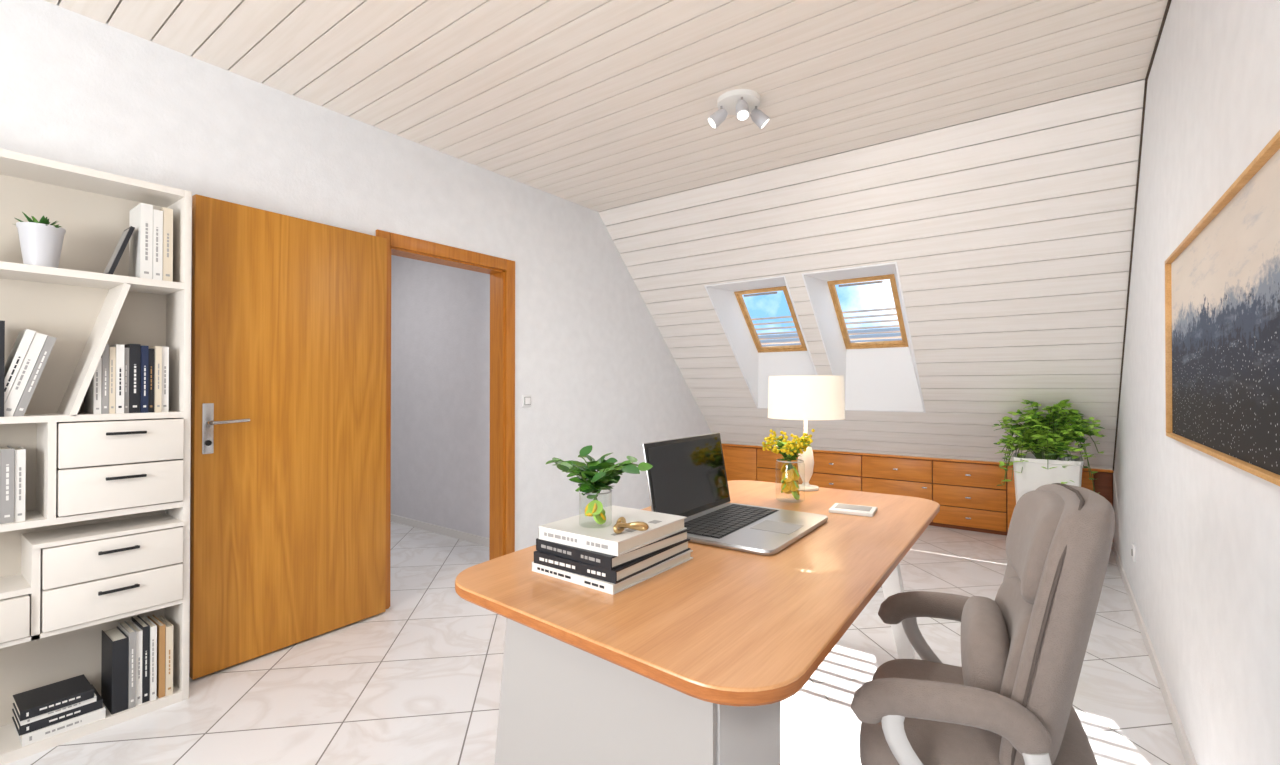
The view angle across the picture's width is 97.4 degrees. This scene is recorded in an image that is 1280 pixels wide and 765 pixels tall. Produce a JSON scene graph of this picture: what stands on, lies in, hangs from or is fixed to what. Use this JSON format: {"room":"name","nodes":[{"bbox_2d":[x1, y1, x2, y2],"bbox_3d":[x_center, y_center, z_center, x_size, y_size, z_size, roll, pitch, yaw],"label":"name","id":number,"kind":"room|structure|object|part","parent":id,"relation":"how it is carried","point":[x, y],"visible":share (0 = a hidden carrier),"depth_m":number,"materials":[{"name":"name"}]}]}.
{"room":"home office","nodes":[
{"label":"home office","id":0,"kind":"room"},
{"bbox_2d":[0,0,711,672],"bbox_3d":[-1.140,-0.120,3.518,0.125,2.710,7.700,0,0,36],"label":"wall","id":1,"kind":"structure","parent":0,"point":[596,368],"depth_m":3.10,"materials":[{"name":"paint"}]},
{"bbox_2d":[190,194,386,679],"bbox_3d":[-1.605,0.223,2.660,0.040,1.988,0.841,0,0,34],"label":"door","id":2,"kind":"structure","parent":1,"relation":"in","point":[288,506],"depth_m":2.58,"materials":[{"name":"brown wood"}]},
{"bbox_2d":[202,403,249,453],"bbox_3d":[-1.742,0.192,2.369,0.056,0.210,0.157,0,0,36],"label":"door handle","id":3,"kind":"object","parent":2,"relation":"attached to","point":[208,422],"depth_m":2.33,"materials":[{"name":"silver metal"}]},
{"bbox_2d":[376,229,514,608],"bbox_3d":[-1.188,0.207,3.445,0.153,2.055,0.960,0,0,36],"label":"trim","id":4,"kind":"structure","parent":1,"relation":"attached to","point":[501,271],"depth_m":3.73,"materials":[{"name":"brown wood"}]},
{"bbox_2d":[522,395,530,406],"bbox_3d":[-0.780,0.127,3.884,0.018,0.080,0.080,0,0,36],"label":"light switch","id":5,"kind":"object","parent":1,"relation":"attached to","point":[526,399],"visible":1,"depth_m":3.87,"materials":[{"name":"white plastic"}]},
{"bbox_2d":[391,255,489,537],"bbox_3d":[-2.298,-0.004,5.193,3.730,2.500,0.120,0,0,36],"label":"wall","id":6,"kind":"structure","parent":0,"point":[440,314],"depth_m":4.64,"materials":[{"name":"paint"}]},
{"bbox_2d":[391,514,488,546],"bbox_3d":[-2.337,1.216,5.132,3.730,0.060,0.012,0,0,36],"label":"baseboard","id":7,"kind":"structure","parent":6,"relation":"attached to","point":[453,533],"depth_m":4.60,"materials":[{"name":"white tile"}]},
{"bbox_2d":[6,521,1185,764],"bbox_3d":[-1.289,1.286,3.680,7.542,0.100,8.000,0,0,36],"label":"floor","id":8,"kind":"structure","parent":0,"point":[417,681],"depth_m":2.27,"materials":[{"name":"tile"}]},
{"bbox_2d":[0,149,191,764],"bbox_3d":[-2.193,0.237,1.756,0.270,1.970,1.220,0,0,36],"label":"bookcase","id":9,"kind":"object","parent":8,"relation":"on","point":[95,265],"visible":1,"depth_m":2.02,"materials":[{"name":"white paint"}]},
{"bbox_2d":[455,480,939,764],"bbox_3d":[0.336,0.853,1.812,0.964,0.760,1.808,0,0,36],"label":"desk","id":10,"kind":"object","parent":8,"relation":"on","point":[694,662],"visible":0.84,"depth_m":1.15,"materials":[{"name":"brown wood"}]},
{"bbox_2d":[532,505,692,594],"bbox_3d":[-0.064,0.413,1.450,0.271,0.112,0.335,0,0,36],"label":"book stack","id":11,"kind":"object","parent":10,"relation":"on","point":[579,550],"visible":0.98,"depth_m":1.35,"materials":[{"name":"white paper"}]},
{"bbox_2d":[546,445,652,523],"bbox_3d":[-0.108,0.262,1.420,0.258,0.188,0.279,0,0,36],"label":"greenery","id":12,"kind":"object","parent":11,"relation":"on","point":[591,481],"visible":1,"depth_m":1.39,"materials":[{"name":"green plant"}]},
{"bbox_2d":[613,517,648,533],"bbox_3d":[-0.037,0.344,1.344,0.094,0.024,0.080,0,0,36],"label":"knot","id":13,"kind":"object","parent":11,"relation":"on","point":[641,526],"visible":1,"depth_m":1.34,"materials":[{"name":"gold metal"}]},
{"bbox_2d":[642,432,827,554],"bbox_3d":[0.329,0.331,1.844,0.438,0.280,0.525,0,0,36],"label":"laptop","id":14,"kind":"object","parent":10,"relation":"on","point":[687,477],"visible":0.83,"depth_m":1.85,"materials":[{"name":"silver metal"}]},
{"bbox_2d":[762,429,814,499],"bbox_3d":[0.602,0.331,2.267,0.215,0.286,0.226,0,0,36],"label":"flower vase","id":15,"kind":"object","parent":10,"relation":"on","point":[790,450],"visible":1,"depth_m":2.24,"materials":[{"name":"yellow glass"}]},
{"bbox_2d":[768,376,844,490],"bbox_3d":[0.742,0.224,2.516,0.330,0.505,0.330,0,0,36],"label":"table lamp","id":16,"kind":"object","parent":10,"relation":"on","point":[805,398],"visible":0.84,"depth_m":2.38,"materials":[{"name":"white ceramic"}]},
{"bbox_3d":[0.742,0.065,2.517,0.330,0.187,0.330,0,0,36],"label":"lamp shade","id":17,"kind":"part","parent":16,"relation":"part of","materials":[{"name":"white fabric"}]},
{"bbox_2d":[829,503,876,516],"bbox_3d":[0.784,0.467,2.066,0.150,0.014,0.130,0,0,30],"label":"smartphone","id":18,"kind":"object","parent":10,"relation":"on","point":[859,510],"visible":1,"depth_m":2.04,"materials":[{"name":"white"}]},
{"bbox_2d":[721,443,1112,549],"bbox_3d":[2.294,0.946,5.286,3.283,0.602,0.460,0,0,36],"label":"base cabinet","id":19,"kind":"object","parent":8,"relation":"on","point":[968,495],"visible":0.58,"depth_m":4.89,"materials":[{"name":"brown wood"}]},
{"bbox_2d":[851,483,1114,764],"bbox_3d":[0.711,0.719,1.220,0.552,0.998,0.578,0,0,36],"label":"office chair","id":20,"kind":"object","parent":8,"relation":"on","point":[1010,699],"visible":1,"depth_m":1.04,"materials":[{"name":"fabric"}]},
{"bbox_3d":[0.720,0.758,1.230,0.420,0.135,0.450,0,0,29],"label":"seat","id":21,"kind":"part","parent":20,"relation":"part of","materials":[{"name":"fabric"}]},
{"bbox_2d":[961,596,1009,693],"bbox_3d":[0.747,0.584,1.217,0.090,0.200,0.310,0,0,28],"label":"lumbar pillow","id":22,"kind":"object","parent":20,"relation":"on","point":[985,622],"depth_m":1.12,"materials":[{"name":"fabric"}]},
{"bbox_3d":[0.842,0.493,1.165,0.203,0.546,0.461,0,0,28],"label":"backrest","id":23,"kind":"part","parent":20,"relation":"part of","materials":[{"name":"fabric"}]},
{"bbox_2d":[993,399,1104,502],"bbox_3d":[2.826,0.676,3.901,0.650,1.122,0.529,0,0,36],"label":"potted fern","id":24,"kind":"object","parent":8,"relation":"on","point":[1033,470],"visible":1,"depth_m":3.83,"materials":[{"name":"green plant"}]},
{"bbox_2d":[1012,452,1083,502],"bbox_3d":[2.837,0.877,3.916,0.394,0.720,0.394,0,0,36],"label":"planter","id":25,"kind":"object","parent":24,"relation":"attached to","point":[1068,470],"depth_m":3.80,"materials":[{"name":"white ceramic"}]},
{"bbox_2d":[44,0,1167,211],"bbox_3d":[-0.530,-1.420,1.482,3.287,0.060,5.137,0,0,36],"label":"ceiling","id":26,"kind":"structure","parent":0,"point":[596,105],"depth_m":2.47,"materials":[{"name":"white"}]},
{"bbox_2d":[708,89,769,128],"bbox_3d":[0.479,-1.310,2.744,0.260,0.141,0.224,0,0,36],"label":"ceiling spotlight","id":27,"kind":"object","parent":26,"relation":"attached to","point":[738,102],"depth_m":2.72,"materials":[{"name":"white metal"}]},
{"bbox_2d":[598,79,1144,468],"bbox_3d":[1.579,-0.398,4.328,3.287,2.071,2.017,0,0,36],"label":"ceiling","id":28,"kind":"structure","parent":0,"point":[1008,235],"depth_m":3.68,"materials":[{"name":"white wood"}]},
{"bbox_2d":[704,276,817,408],"bbox_3d":[1.112,-0.297,4.786,0.720,1.082,1.058,0,0,36],"label":"window","id":29,"kind":"structure","parent":28,"relation":"attached to","point":[756,362],"depth_m":5.00,"materials":[{"name":"pine wood"},{"name":"glass"},{"name":"grey metal"}]},
{"bbox_2d":[802,262,925,412],"bbox_3d":[1.747,-0.301,4.317,0.680,1.082,1.058,0,0,36],"label":"window","id":30,"kind":"structure","parent":28,"relation":"attached to","point":[881,376],"depth_m":4.55,"materials":[{"name":"pine wood"},{"name":"glass"},{"name":"grey metal"}]},
{"bbox_2d":[1113,0,1279,764],"bbox_3d":[1.601,-0.135,1.491,0.120,2.710,7.700,0,0,36],"label":"wall","id":31,"kind":"structure","parent":0,"point":[1204,529],"depth_m":1.68,"materials":[{"name":"paint"}]},
{"bbox_2d":[1131,544,1135,561],"bbox_3d":[2.671,0.921,3.043,0.014,0.080,0.080,0,0,36],"label":"wall outlet","id":32,"kind":"object","parent":31,"relation":"attached to","point":[1133,550],"visible":1,"depth_m":3.01,"materials":[{"name":"white plastic"}]},
{"bbox_2d":[1113,0,1171,470],"bbox_3d":[1.396,-0.382,1.322,0.008,2.017,6.982,0,0,36],"label":"trim","id":33,"kind":"structure","parent":31,"relation":"attached to","point":[1169,1],"depth_m":2.87,"materials":[{"name":"brown"}]},
{"bbox_2d":[1112,542,1196,764],"bbox_3d":[1.406,1.189,1.327,0.010,0.060,7.020,0,0,36],"label":"baseboard","id":34,"kind":"structure","parent":31,"relation":"attached to","point":[1186,749],"depth_m":2.26,"materials":[{"name":"white tile"}]},
{"bbox_2d":[1165,130,1279,485],"bbox_3d":[1.475,-0.125,1.444,0.028,0.620,1.355,0,0,36],"label":"framed picture","id":35,"kind":"object","parent":31,"relation":"attached to","point":[1222,281],"visible":1,"depth_m":1.29,"materials":[{"name":"brown wood"}]},
{"label":"outside","id":36,"kind":"structure","parent":0,"visible":0},
{"bbox_2d":[758,328,901,345],"bbox_3d":[4.753,0.474,13.324,6.200,3.658,3.085,0,0,36],"label":"neighbouring roof","id":37,"kind":"structure","parent":36,"point":[882,329],"depth_m":14.31,"materials":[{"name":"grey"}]}
]}

